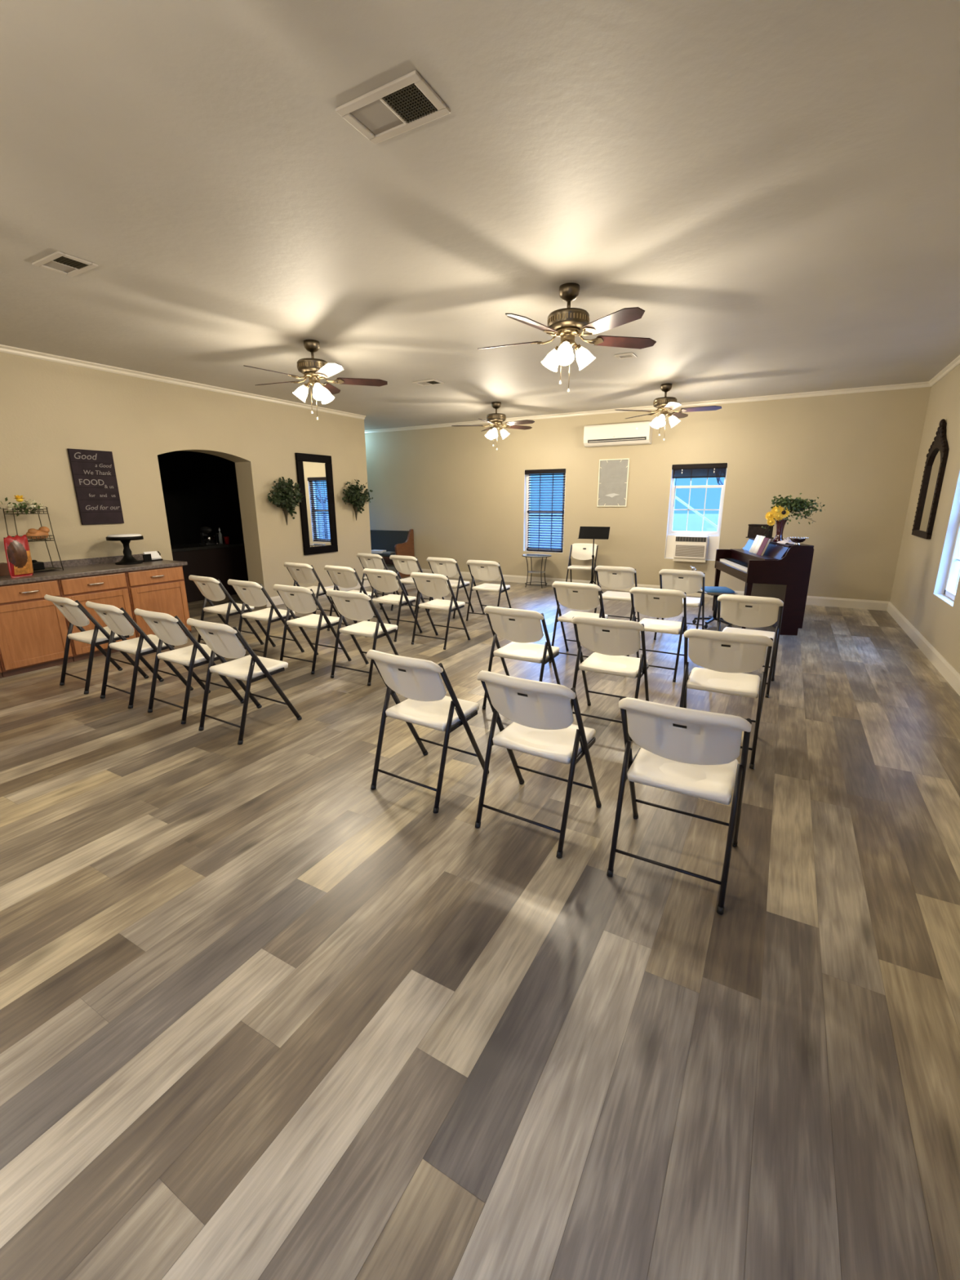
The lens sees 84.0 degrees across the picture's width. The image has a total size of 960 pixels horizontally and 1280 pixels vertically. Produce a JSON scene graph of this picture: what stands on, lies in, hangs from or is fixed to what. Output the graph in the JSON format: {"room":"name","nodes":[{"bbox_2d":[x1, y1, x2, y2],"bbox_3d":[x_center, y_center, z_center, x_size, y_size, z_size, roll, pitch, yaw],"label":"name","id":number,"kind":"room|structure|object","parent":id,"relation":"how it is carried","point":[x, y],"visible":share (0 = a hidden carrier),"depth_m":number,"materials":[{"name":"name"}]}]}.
{"room":"recital room","nodes":[
{"label":"recital room","id":0,"kind":"room"},
{"bbox_2d":[0,351,371,607],"bbox_3d":[-4.935,-1.229,4.979,0.340,2.961,11.280,8,17,28],"label":"wall","id":1,"kind":"structure","parent":0,"point":[47,408],"depth_m":6.29,"materials":[{"name":"beige paint"}]},
{"bbox_2d":[44,553,142,567],"bbox_3d":[-4.562,-0.744,5.407,0.020,0.069,2.450,8,17,28],"label":"backsplash","id":2,"kind":"structure","parent":1,"relation":"attached to","point":[73,562],"depth_m":5.84,"materials":[{"name":"laminate"}]},
{"bbox_2d":[66,448,124,524],"bbox_3d":[-4.194,-1.668,5.835,0.030,0.778,0.426,8,17,28],"label":"board","id":3,"kind":"object","parent":1,"relation":"attached to","point":[93,472],"visible":1,"depth_m":5.81,"materials":[{"name":"black wood"}]},
{"bbox_2d":[0,344,365,419],"bbox_3d":[-4.774,-2.610,4.520,0.045,0.058,11.280,8,17,28],"label":"trim","id":4,"kind":"structure","parent":1,"relation":"attached to","point":[3,348],"depth_m":6.21,"materials":[{"name":"beige wood"}]},
{"bbox_2d":[267,476,304,525],"bbox_3d":[-2.849,-2.058,7.896,0.314,0.707,0.631,8,17,28],"label":"plant","id":5,"kind":"object","parent":1,"relation":"attached to","point":[284,498],"visible":1,"depth_m":7.86,"materials":[{"name":"green plant"}]},
{"bbox_2d":[294,453,337,555],"bbox_3d":[-2.615,-2.176,8.587,0.035,1.545,0.733,8,17,28],"label":"wall mirror","id":6,"kind":"object","parent":1,"relation":"attached to","point":[314,472],"visible":1,"depth_m":8.57,"materials":[{"name":"black wood"}]},
{"bbox_2d":[302,461,331,546],"bbox_3d":[-2.623,-2.178,8.591,0.008,1.309,0.497,8,17,28],"label":"mirror glass","id":7,"kind":"object","parent":6,"relation":"attached to","point":[316,477],"depth_m":8.59,"materials":[{"name":"silver mirror"}]},
{"bbox_2d":[266,579,370,607],"bbox_3d":[-2.597,-0.827,8.980,0.016,0.134,2.424,8,17,28],"label":"baseboard","id":8,"kind":"structure","parent":1,"relation":"attached to","point":[277,600],"depth_m":9.07,"materials":[{"name":"beige"}]},
{"bbox_2d":[342,479,373,520],"bbox_3d":[-2.080,-2.433,9.253,0.373,0.700,0.785,3,15,11],"label":"plant","id":9,"kind":"object","parent":1,"relation":"attached to","point":[357,500],"visible":1,"depth_m":9.13,"materials":[{"name":"green plant"}]},
{"bbox_2d":[157,450,244,545],"bbox_3d":[-5.584,-1.953,7.756,3.611,2.961,6.640,8,17,28],"label":"wall","id":10,"kind":"structure","parent":0,"point":[200,490],"depth_m":10.84,"materials":[{"name":"black paint"}]},
{"bbox_2d":[0,576,959,1279],"bbox_3d":[-2.796,0.273,5.053,12.380,0.001,12.837,8,17,28],"label":"floor","id":11,"kind":"structure","parent":0,"point":[267,1011],"depth_m":1.76,"materials":[{"name":"laminate"}]},
{"bbox_2d":[0,663,2,678],"bbox_3d":[-4.700,-0.024,4.584,0.698,0.828,0.606,8,17,28],"label":"base cabinet","id":12,"kind":"object","parent":11,"relation":"on","point":[1,671],"visible":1,"depth_m":4.79,"materials":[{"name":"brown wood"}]},
{"bbox_2d":[0,553,187,585],"bbox_3d":[-4.266,-0.684,5.250,0.699,0.107,2.450,8,17,28],"label":"countertop","id":13,"kind":"structure","parent":12,"relation":"on","point":[104,565],"depth_m":5.58,"materials":[{"name":"laminate"}]},
{"bbox_2d":[0,562,10,576],"bbox_3d":[-4.546,-0.658,4.998,0.160,0.110,0.200,8,17,28],"label":"box","id":14,"kind":"object","parent":13,"relation":"on","point":[4,571],"visible":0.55,"depth_m":5.00,"materials":[{"name":"brown cardboard"}]},
{"bbox_2d":[4,534,33,577],"bbox_3d":[-4.233,-0.770,4.890,0.112,0.380,0.210,4,15,15],"label":"snack bag","id":15,"kind":"object","parent":13,"relation":"on","point":[17,550],"visible":1,"depth_m":4.86,"materials":[{"name":"red plastic"}]},
{"bbox_2d":[6,540,27,568],"bbox_3d":[-4.203,-0.779,4.844,0.025,0.247,0.142,9,17,31],"label":"picture","id":16,"kind":"object","parent":15,"relation":"attached to","point":[16,550],"depth_m":4.84},
{"bbox_2d":[13,550,33,574],"bbox_3d":[-4.207,-0.714,4.914,0.060,0.210,0.180,4,15,15],"label":"picture","id":17,"kind":"object","parent":15,"relation":"attached to","point":[23,565],"depth_m":4.89},
{"bbox_2d":[2,507,63,571],"bbox_3d":[-4.397,-0.980,5.230,0.207,0.616,0.348,8,17,28],"label":"wire rack","id":18,"kind":"object","parent":13,"relation":"on","point":[52,567],"visible":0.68,"depth_m":5.21,"materials":[{"name":"brown metal"}]},
{"bbox_2d":[0,494,48,515],"bbox_3d":[-4.399,-1.290,5.136,0.290,0.209,0.414,8,17,28],"label":"flower arrangement","id":19,"kind":"object","parent":18,"relation":"in","point":[28,504],"visible":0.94,"depth_m":5.11,"materials":[{"name":"green plant"}]},
{"bbox_2d":[2,508,48,514],"bbox_3d":[-4.399,-1.246,5.160,0.206,0.051,0.282,8,17,28],"label":"shelf","id":20,"kind":"object","parent":18,"relation":"on","point":[12,511],"depth_m":5.11,"materials":[{"name":"black metal"}]},
{"bbox_2d":[11,535,54,542],"bbox_3d":[-4.398,-0.995,5.226,0.206,0.051,0.302,8,17,28],"label":"shelf","id":21,"kind":"object","parent":18,"relation":"on","point":[33,540],"depth_m":5.24,"materials":[{"name":"black metal"}]},
{"bbox_2d":[25,526,49,540],"bbox_3d":[-4.355,-1.050,5.247,0.118,0.130,0.199,8,17,28],"label":"bread","id":22,"kind":"object","parent":18,"relation":"in","point":[42,531],"visible":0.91,"depth_m":5.22,"materials":[{"name":"orange food"}]},
{"bbox_2d":[33,566,62,571],"bbox_3d":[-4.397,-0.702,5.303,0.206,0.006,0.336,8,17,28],"label":"basket","id":23,"kind":"object","parent":18,"relation":"on","point":[52,567],"depth_m":5.37,"materials":[{"name":"black metal"}]},
{"bbox_2d":[106,533,143,564],"bbox_3d":[-3.924,-1.012,5.920,0.348,0.322,0.348,8,17,28],"label":"cake stand","id":24,"kind":"object","parent":13,"relation":"on","point":[127,559],"visible":1,"depth_m":5.87,"materials":[{"name":"black"}]},
{"bbox_2d":[138,551,163,562],"bbox_3d":[-3.838,-0.976,6.212,0.120,0.105,0.241,7,16,26],"label":"napkin holder","id":25,"kind":"object","parent":13,"relation":"on","point":[151,556],"visible":0.97,"depth_m":6.20,"materials":[{"name":"black"}]},
{"bbox_2d":[0,578,73,677],"bbox_3d":[-4.411,-0.155,5.078,0.698,0.828,0.561,8,17,28],"label":"base cabinet","id":26,"kind":"object","parent":11,"relation":"on","point":[33,631],"visible":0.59,"depth_m":4.92,"materials":[{"name":"brown wood"}]},
{"bbox_2d":[44,594,148,693],"bbox_3d":[-3.312,-0.017,4.595,0.472,0.809,0.526,8,17,30],"label":"folding chair","id":27,"kind":"object","parent":11,"relation":"on","point":[73,611],"visible":0.89,"depth_m":4.42,"materials":[{"name":"white plastic"}]},
{"bbox_2d":[57,572,136,661],"bbox_3d":[-4.122,-0.286,5.573,0.698,0.828,0.606,8,17,28],"label":"base cabinet","id":28,"kind":"object","parent":11,"relation":"on","point":[111,588],"visible":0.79,"depth_m":5.36,"materials":[{"name":"brown wood"}]},
{"bbox_2d":[85,600,193,708],"bbox_3d":[-2.744,0.061,4.287,0.472,0.809,0.526,8,17,30],"label":"folding chair","id":29,"kind":"object","parent":11,"relation":"on","point":[117,620],"visible":0.93,"depth_m":4.12,"materials":[{"name":"white plastic"}]},
{"bbox_2d":[124,565,191,637],"bbox_3d":[-3.820,-0.423,6.091,0.698,0.828,0.618,8,17,28],"label":"base cabinet","id":30,"kind":"object","parent":11,"relation":"on","point":[162,590],"visible":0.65,"depth_m":5.89,"materials":[{"name":"brown wood"}]},
{"bbox_2d":[133,608,244,724],"bbox_3d":[-2.180,0.135,3.996,0.472,0.809,0.526,8,17,29],"label":"folding chair","id":31,"kind":"object","parent":11,"relation":"on","point":[166,627],"visible":0.9,"depth_m":3.83,"materials":[{"name":"white plastic"}]},
{"bbox_2d":[172,546,248,602],"bbox_3d":[-5.000,-0.967,8.246,0.700,0.800,5.000,8,17,28],"label":"base cabinet","id":32,"kind":"object","parent":11,"relation":"on","point":[224,564],"visible":0.02,"depth_m":8.66,"materials":[{"name":"black wood"}]},
{"bbox_2d":[170,539,244,551],"bbox_3d":[-5.001,-1.374,8.140,0.760,0.040,5.000,8,17,28],"label":"countertop","id":33,"kind":"structure","parent":32,"relation":"on","point":[178,548],"depth_m":8.66,"materials":[{"name":"grey"}]},
{"bbox_2d":[199,526,215,545],"bbox_3d":[-4.515,-1.725,8.808,0.273,0.296,0.180,8,17,28],"label":"coffee maker","id":34,"kind":"object","parent":33,"relation":"on","point":[206,540],"visible":1,"depth_m":8.76,"materials":[{"name":"black"}]},
{"bbox_2d":[188,574,263,644],"bbox_3d":[-2.728,-0.311,5.707,0.472,0.809,0.526,9,17,30],"label":"folding chair","id":35,"kind":"object","parent":11,"relation":"on","point":[209,587],"visible":0.87,"depth_m":5.54,"materials":[{"name":"white plastic"}]},
{"bbox_2d":[186,617,302,744],"bbox_3d":[-1.627,0.217,3.672,0.472,0.809,0.526,8,17,30],"label":"folding chair","id":36,"kind":"object","parent":11,"relation":"on","point":[221,639],"visible":1,"depth_m":3.53,"materials":[{"name":"white plastic"}]},
{"bbox_2d":[227,579,304,657],"bbox_3d":[-2.177,-0.232,5.397,0.472,0.809,0.526,8,17,29],"label":"folding chair","id":37,"kind":"object","parent":11,"relation":"on","point":[250,593],"visible":0.93,"depth_m":5.23,"materials":[{"name":"white plastic"}]},
{"bbox_2d":[272,584,351,674],"bbox_3d":[-1.606,-0.151,5.077,0.472,0.809,0.526,8,17,28],"label":"folding chair","id":38,"kind":"object","parent":11,"relation":"on","point":[298,599],"visible":0.94,"depth_m":4.91,"materials":[{"name":"white plastic"}]},
{"bbox_2d":[284,562,339,620],"bbox_3d":[-2.155,-0.610,6.839,0.472,0.809,0.526,8,17,29],"label":"folding chair","id":39,"kind":"object","parent":11,"relation":"on","point":[302,573],"visible":0.71,"depth_m":6.63,"materials":[{"name":"white plastic"}]},
{"bbox_2d":[324,564,377,631],"bbox_3d":[-1.550,-0.523,6.496,0.472,0.809,0.526,8,17,30],"label":"folding chair","id":40,"kind":"object","parent":11,"relation":"on","point":[341,576],"visible":0.71,"depth_m":6.29,"materials":[{"name":"white plastic"}]},
{"bbox_2d":[326,589,398,685],"bbox_3d":[-1.024,-0.072,4.764,0.472,0.809,0.526,8,17,29],"label":"folding chair","id":41,"kind":"object","parent":11,"relation":"on","point":[353,606],"visible":0.99,"depth_m":4.60,"materials":[{"name":"white plastic"}]},
{"bbox_2d":[356,552,399,609],"bbox_3d":[-1.505,-0.906,7.960,0.472,0.809,0.526,8,17,30],"label":"folding chair","id":42,"kind":"object","parent":11,"relation":"on","point":[371,561],"visible":0.6,"depth_m":7.73,"materials":[{"name":"white plastic"}]},
{"bbox_2d":[369,528,414,577],"bbox_3d":[-2.552,-1.923,11.533,2.350,0.962,0.594,8,17,28],"label":"pew","id":43,"kind":"object","parent":11,"relation":"on","point":[400,542],"visible":0.41,"depth_m":11.20,"materials":[{"name":"brown wood"}]},
{"bbox_2d":[369,529,408,551],"bbox_3d":[-2.460,-2.169,11.636,2.242,0.465,0.060,8,17,28],"label":"cushion","id":44,"kind":"object","parent":43,"relation":"on","point":[380,540],"depth_m":11.34,"materials":[{"name":"blue fabric"}]},
{"bbox_2d":[363,568,422,641],"bbox_3d":[-1.022,-0.445,6.187,0.472,0.809,0.526,8,17,29],"label":"folding chair","id":45,"kind":"object","parent":11,"relation":"on","point":[382,580],"visible":0.94,"depth_m":6.01,"materials":[{"name":"white plastic"}]},
{"bbox_2d":[389,555,433,613],"bbox_3d":[-0.970,-0.829,7.656,0.472,0.809,0.526,8,17,30],"label":"folding chair","id":46,"kind":"object","parent":11,"relation":"on","point":[406,565],"visible":0.73,"depth_m":7.45,"materials":[{"name":"white plastic"}]},
{"bbox_2d":[366,649,488,813],"bbox_3d":[-0.282,0.411,2.905,0.472,0.809,0.526,9,17,31],"label":"folding chair","id":47,"kind":"object","parent":11,"relation":"on","point":[427,704],"visible":0.98,"depth_m":2.75,"materials":[{"name":"white plastic"}]},
{"bbox_2d":[410,572,470,649],"bbox_3d":[-0.442,-0.360,5.855,0.472,0.809,0.526,8,17,30],"label":"folding chair","id":48,"kind":"object","parent":11,"relation":"on","point":[433,585],"visible":1,"depth_m":5.69,"materials":[{"name":"white plastic"}]},
{"bbox_2d":[426,556,474,618],"bbox_3d":[-0.418,-0.753,7.354,0.472,0.809,0.526,8,17,30],"label":"folding chair","id":49,"kind":"object","parent":11,"relation":"on","point":[445,566],"visible":0.78,"depth_m":7.15,"materials":[{"name":"white plastic"}]},
{"bbox_2d":[466,560,511,620],"bbox_3d":[0.128,-0.663,7.002,0.472,0.809,0.526,8,17,28],"label":"folding chair","id":50,"kind":"object","parent":11,"relation":"on","point":[486,571],"visible":0.91,"depth_m":6.83,"materials":[{"name":"white plastic"}]},
{"bbox_2d":[482,605,560,709],"bbox_3d":[0.332,0.116,4.022,0.472,0.809,0.526,9,17,30],"label":"folding chair","id":51,"kind":"object","parent":11,"relation":"on","point":[521,627],"visible":0.93,"depth_m":3.85,"materials":[{"name":"white plastic"}]},
{"bbox_2d":[521,553,551,588],"bbox_3d":[1.019,-1.250,9.646,0.530,0.576,0.530,8,17,28],"label":"side table","id":52,"kind":"object","parent":11,"relation":"on","point":[528,555],"visible":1,"depth_m":9.58,"materials":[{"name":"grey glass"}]},
{"bbox_2d":[475,670,601,857],"bbox_3d":[0.292,0.498,2.562,0.472,0.809,0.526,9,17,31],"label":"folding chair","id":53,"kind":"object","parent":11,"relation":"on","point":[541,714],"visible":1,"depth_m":2.40,"materials":[{"name":"white plastic"}]},
{"bbox_2d":[548,581,608,662],"bbox_3d":[0.983,-0.188,5.171,0.472,0.809,0.526,8,17,29],"label":"folding chair","id":54,"kind":"object","parent":11,"relation":"on","point":[576,596],"visible":0.83,"depth_m":4.99,"materials":[{"name":"white plastic"}]},
{"bbox_2d":[565,542,598,584],"bbox_3d":[1.743,-1.231,9.143,0.472,0.809,0.526,5,16,21],"label":"folding chair","id":55,"kind":"object","parent":11,"relation":"on","point":[580,551],"visible":0.88,"depth_m":9.22,"materials":[{"name":"white plastic"}]},
{"bbox_2d":[577,526,609,593],"bbox_3d":[1.859,-1.304,8.792,0.490,1.106,0.356,6,16,23],"label":"music stand","id":56,"kind":"object","parent":11,"relation":"on","point":[585,532],"visible":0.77,"depth_m":8.70,"materials":[{"name":"black metal"}]},
{"bbox_2d":[570,615,648,741],"bbox_3d":[0.914,0.200,3.693,0.472,0.809,0.526,8,17,28],"label":"folding chair","id":57,"kind":"object","parent":11,"relation":"on","point":[610,640],"visible":0.95,"depth_m":3.53,"materials":[{"name":"white plastic"}]},
{"bbox_2d":[594,565,639,622],"bbox_3d":[1.638,-0.497,6.340,0.472,0.809,0.526,8,17,28],"label":"folding chair","id":58,"kind":"object","parent":11,"relation":"on","point":[612,577],"visible":0.72,"depth_m":6.15,"materials":[{"name":"white plastic"}]},
{"bbox_2d":[626,586,687,682],"bbox_3d":[1.618,-0.099,4.818,0.472,0.809,0.526,8,17,30],"label":"folding chair","id":59,"kind":"object","parent":11,"relation":"on","point":[650,602],"visible":0.85,"depth_m":4.63,"materials":[{"name":"white plastic"}]},
{"bbox_2d":[606,696,751,914],"bbox_3d":[0.846,0.581,2.238,0.472,0.809,0.526,8,17,29],"label":"folding chair","id":60,"kind":"object","parent":11,"relation":"on","point":[689,752],"visible":1,"depth_m":2.07,"materials":[{"name":"white plastic"}]},
{"bbox_2d":[653,568,704,639],"bbox_3d":[2.273,-0.412,6.004,0.472,0.809,0.526,8,17,29],"label":"folding chair","id":61,"kind":"object","parent":11,"relation":"on","point":[686,581],"visible":0.78,"depth_m":5.79,"materials":[{"name":"white plastic"}]},
{"bbox_2d":[690,565,737,628],"bbox_3d":[2.892,-0.545,6.628,0.586,0.728,0.469,2,15,9],"label":"stool","id":62,"kind":"object","parent":11,"relation":"on","point":[715,591],"visible":0.71,"depth_m":6.53,"materials":[{"name":"blue fabric"}]},
{"bbox_2d":[679,628,773,768],"bbox_3d":[1.516,0.292,3.330,0.472,0.809,0.526,7,17,27],"label":"folding chair","id":63,"kind":"object","parent":11,"relation":"on","point":[725,655],"visible":0.98,"depth_m":3.15,"materials":[{"name":"white plastic"}]},
{"bbox_2d":[716,594,783,697],"bbox_3d":[2.228,-0.005,4.451,0.472,0.809,0.526,9,17,30],"label":"folding chair","id":64,"kind":"object","parent":11,"relation":"on","point":[749,611],"visible":0.84,"depth_m":4.24,"materials":[{"name":"white plastic"}]},
{"bbox_2d":[712,537,813,635],"bbox_3d":[3.503,-0.739,6.769,0.662,1.030,1.430,2,15,9],"label":"upright piano","id":65,"kind":"object","parent":11,"relation":"on","point":[783,572],"visible":0.88,"depth_m":6.11,"materials":[{"name":"brown wood"}]},
{"bbox_2d":[748,534,765,554],"bbox_3d":[3.485,-1.207,6.717,0.090,0.217,0.300,2,15,9],"label":"sheet music","id":66,"kind":"object","parent":65,"relation":"on","point":[758,540],"visible":1,"depth_m":6.70,"materials":[{"name":"white paper"}]},
{"bbox_2d":[746,524,773,538],"bbox_3d":[3.732,-1.448,7.094,0.150,0.178,0.300,-13,19,-41],"label":"wooden box","id":67,"kind":"object","parent":65,"relation":"on","point":[754,530],"visible":0.85,"depth_m":7.04,"materials":[{"name":"brown wood"}]},
{"bbox_2d":[756,537,771,555],"bbox_3d":[3.454,-1.136,6.483,0.100,0.205,0.152,2,15,9],"label":"book","id":68,"kind":"object","parent":65,"relation":"on","point":[766,541],"visible":1,"depth_m":6.44,"materials":[{"name":"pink paper"}]},
{"bbox_2d":[761,493,825,542],"bbox_3d":[3.745,-1.466,6.385,0.638,0.572,0.340,8,17,28],"label":"flower vase","id":69,"kind":"object","parent":65,"relation":"on","point":[789,505],"visible":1,"depth_m":6.38,"materials":[{"name":"red glass"}]},
{"bbox_2d":[0,0,959,430],"bbox_3d":[-2.723,-2.653,4.236,12.580,0.150,13.237,8,17,28],"label":"ceiling","id":70,"kind":"structure","parent":0,"point":[775,184],"depth_m":2.58,"materials":[{"name":"paint"}]},
{"bbox_2d":[31,250,97,276],"bbox_3d":[-2.569,-2.325,3.299,0.330,0.012,0.215,8,17,28],"label":"ceiling vent","id":71,"kind":"object","parent":70,"relation":"in","point":[60,262],"visible":1,"depth_m":3.29,"materials":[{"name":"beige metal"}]},
{"bbox_2d":[44,261,75,272],"bbox_3d":[-2.623,-2.336,3.328,0.125,0.003,0.145,8,17,28],"label":"grille","id":72,"kind":"object","parent":71,"relation":"attached to","point":[60,267],"depth_m":3.33,"materials":[{"name":"beige"}]},
{"bbox_2d":[53,256,88,269],"bbox_3d":[-2.510,-2.315,3.267,0.120,0.006,0.145,8,17,28],"label":"grille","id":73,"kind":"object","parent":71,"relation":"attached to","point":[64,260],"depth_m":3.26,"materials":[{"name":"black metal"}]},
{"bbox_2d":[243,339,387,419],"bbox_3d":[-1.598,-2.430,5.009,1.294,0.683,1.298,8,17,28],"label":"ceiling fan","id":74,"kind":"object","parent":70,"relation":"hanging from","point":[313,369],"visible":1,"depth_m":4.96,"materials":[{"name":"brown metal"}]},
{"bbox_2d":[335,70,450,144],"bbox_3d":[-0.328,-1.998,2.011,0.374,0.012,0.226,8,17,28],"label":"ceiling vent","id":75,"kind":"object","parent":70,"relation":"in","point":[407,102],"visible":1,"depth_m":2.00,"materials":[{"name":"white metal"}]},
{"bbox_2d":[351,98,403,134],"bbox_3d":[-0.395,-2.011,2.047,0.147,0.003,0.156,8,17,28],"label":"light","id":76,"kind":"object","parent":75,"relation":"attached to","point":[373,116],"depth_m":2.05,"materials":[{"name":"beige plastic"}]},
{"bbox_2d":[382,83,437,123],"bbox_3d":[-0.258,-1.986,1.973,0.143,0.006,0.156,8,17,28],"label":"grille","id":77,"kind":"object","parent":75,"relation":"attached to","point":[409,102],"depth_m":1.97,"materials":[{"name":"black metal"}]},
{"bbox_2d":[412,379,444,386],"bbox_3d":[-0.645,-3.213,6.659,0.335,0.012,0.230,8,17,28],"label":"ceiling vent","id":78,"kind":"object","parent":70,"relation":"in","point":[430,382],"visible":1,"depth_m":6.65,"materials":[{"name":"white metal"}]},
{"bbox_2d":[451,401,534,449],"bbox_3d":[0.260,-3.249,8.102,1.298,0.683,1.294,8,17,28],"label":"ceiling fan","id":79,"kind":"object","parent":70,"relation":"hanging from","point":[495,419],"visible":1,"depth_m":8.05,"materials":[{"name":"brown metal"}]},
{"bbox_2d":[477,282,656,392],"bbox_3d":[0.581,-2.118,3.778,1.286,0.683,1.304,8,17,28],"label":"ceiling fan","id":80,"kind":"object","parent":70,"relation":"hanging from","point":[567,323],"visible":1,"depth_m":3.68,"materials":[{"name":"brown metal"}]},
{"bbox_2d":[615,383,721,440],"bbox_3d":[2.440,-2.950,6.924,1.277,0.683,1.309,8,17,28],"label":"ceiling fan","id":81,"kind":"object","parent":70,"relation":"hanging from","point":[664,404],"visible":1,"depth_m":6.83,"materials":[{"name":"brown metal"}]},
{"bbox_2d":[364,386,931,601],"bbox_3d":[0.488,-2.600,10.118,12.580,2.961,0.200,8,17,28],"label":"wall","id":82,"kind":"structure","parent":0,"point":[461,497],"depth_m":8.49,"materials":[{"name":"beige paint"}]},
{"bbox_2d":[523,470,565,552],"bbox_3d":[1.200,-2.353,9.750,0.798,1.462,0.170,8,17,28],"label":"window","id":83,"kind":"structure","parent":82,"relation":"in","point":[526,478],"depth_m":9.86,"materials":[{"name":"white plastic"}]},
{"bbox_2d":[524,468,565,552],"bbox_3d":[1.172,-2.342,9.695,0.783,1.446,0.070,8,17,28],"label":"window blind","id":84,"kind":"object","parent":83,"relation":"attached to","point":[562,471],"visible":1,"depth_m":9.68,"materials":[{"name":"black"}]},
{"bbox_2d":[596,458,629,506],"bbox_3d":[2.234,-2.637,8.954,0.504,0.768,0.026,8,17,28],"label":"framed sign","id":85,"kind":"object","parent":82,"relation":"attached to","point":[613,473],"visible":1,"depth_m":8.95,"materials":[{"name":"beige paper"}]},
{"bbox_2d":[583,421,653,447],"bbox_3d":[2.232,-3.334,8.659,1.070,0.325,0.216,8,17,28],"label":"air conditioner","id":86,"kind":"object","parent":82,"relation":"attached to","point":[633,433],"visible":0.95,"depth_m":8.57,"materials":[{"name":"beige plastic"}]},
{"bbox_2d":[383,566,888,610],"bbox_3d":[0.964,-1.136,10.099,10.980,0.134,0.016,8,17,28],"label":"baseboard","id":87,"kind":"structure","parent":82,"relation":"attached to","point":[811,600],"depth_m":8.66,"materials":[{"name":"beige wood"}]},
{"bbox_2d":[364,381,930,433],"bbox_3d":[0.944,-3.905,9.361,10.980,0.058,0.045,8,17,28],"label":"trim","id":88,"kind":"structure","parent":82,"relation":"attached to","point":[919,384],"depth_m":8.01,"materials":[{"name":"beige wood"}]},
{"bbox_2d":[664,462,728,560],"bbox_3d":[3.446,-2.036,8.522,0.813,1.480,0.170,8,17,28],"label":"window","id":89,"kind":"structure","parent":82,"relation":"in","point":[673,489],"depth_m":8.54,"materials":[{"name":"white plastic"}]},
{"bbox_2d":[665,534,719,562],"bbox_3d":[3.459,-1.500,8.680,0.793,0.403,0.490,8,17,28],"label":"window air conditioner","id":90,"kind":"object","parent":89,"relation":"attached to","point":[697,548],"visible":0.99,"depth_m":8.49,"materials":[{"name":"beige plastic"}]},
{"bbox_2d":[672,558,706,562],"bbox_3d":[3.378,-1.285,8.591,0.490,0.034,0.115,8,17,28],"label":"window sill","id":91,"kind":"structure","parent":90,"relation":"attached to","point":[697,560],"depth_m":8.53,"materials":[{"name":"beige"}]},
{"bbox_2d":[675,545,704,556],"bbox_3d":[3.339,-1.419,8.487,0.430,0.175,0.011,8,17,28],"label":"grille","id":92,"kind":"object","parent":90,"relation":"attached to","point":[680,550],"depth_m":8.48,"materials":[{"name":"beige plastic"}]},
{"bbox_2d":[675,536,706,542],"bbox_3d":[3.339,-1.595,8.443,0.456,0.073,0.007,8,17,28],"label":"vent","id":93,"kind":"object","parent":90,"relation":"attached to","point":[678,539],"depth_m":8.44,"materials":[{"name":"brown"}]},
{"bbox_2d":[671,462,727,505],"bbox_3d":[3.412,-2.424,8.361,0.801,0.643,0.065,8,17,28],"label":"window blind","id":94,"kind":"object","parent":89,"relation":"attached to","point":[685,469],"visible":1,"depth_m":8.29,"materials":[{"name":"black"}]},
{"bbox_2d":[889,364,959,673],"bbox_3d":[2.675,-0.401,1.680,0.200,2.961,12.837,8,17,28],"label":"wall","id":95,"kind":"structure","parent":0,"point":[919,558],"depth_m":5.76,"materials":[{"name":"beige paint"}]},
{"bbox_2d":[886,601,959,696],"bbox_3d":[2.587,0.953,2.090,0.016,0.134,12.837,8,17,28],"label":"baseboard","id":96,"kind":"structure","parent":95,"relation":"attached to","point":[951,675],"depth_m":5.26,"materials":[{"name":"beige wood"}]},
{"bbox_2d":[911,418,949,538],"bbox_3d":[5.096,-1.814,6.018,0.058,1.275,0.854,8,17,28],"label":"wall mirror","id":97,"kind":"object","parent":95,"relation":"attached to","point":[935,463],"visible":1,"depth_m":5.99,"materials":[{"name":"black metal"}]},
{"bbox_2d":[916,448,940,532],"bbox_3d":[5.115,-1.690,6.039,0.008,0.925,0.700,8,17,28],"label":"mirror glass","id":98,"kind":"object","parent":97,"relation":"attached to","point":[933,461],"depth_m":6.15,"materials":[{"name":"silver mirror"}]},
{"bbox_2d":[928,355,959,386],"bbox_3d":[2.561,-1.820,1.371,0.045,0.058,12.837,8,17,28],"label":"trim","id":99,"kind":"structure","parent":95,"relation":"attached to","point":[956,362],"depth_m":6.06,"materials":[{"name":"beige wood"}]},
{"bbox_2d":[933,471,959,606],"bbox_3d":[4.502,-1.084,4.878,0.170,1.475,0.782,8,17,28],"label":"window","id":100,"kind":"structure","parent":95,"relation":"in","point":[948,572],"depth_m":5.26,"materials":[{"name":"white plastic"}]},
{"label":"outside","id":101,"kind":"structure","parent":0,"visible":0},
{"bbox_2d":[529,513,718,547],"bbox_3d":[14.757,-4.573,25.809,120.000,0.100,120.000,8,17,28],"label":"ground","id":102,"kind":"structure","parent":101,"point":[695,522],"depth_m":48.19,"materials":[{"name":"green plant"}]},
{"bbox_2d":[675,495,717,528],"bbox_3d":[5.403,-2.849,12.127,4.444,3.621,0.100,8,17,28],"label":"pole","id":103,"kind":"object","parent":102,"relation":"on","point":[676,497],"visible":0.14,"depth_m":12.31,"materials":[{"name":"grey"}]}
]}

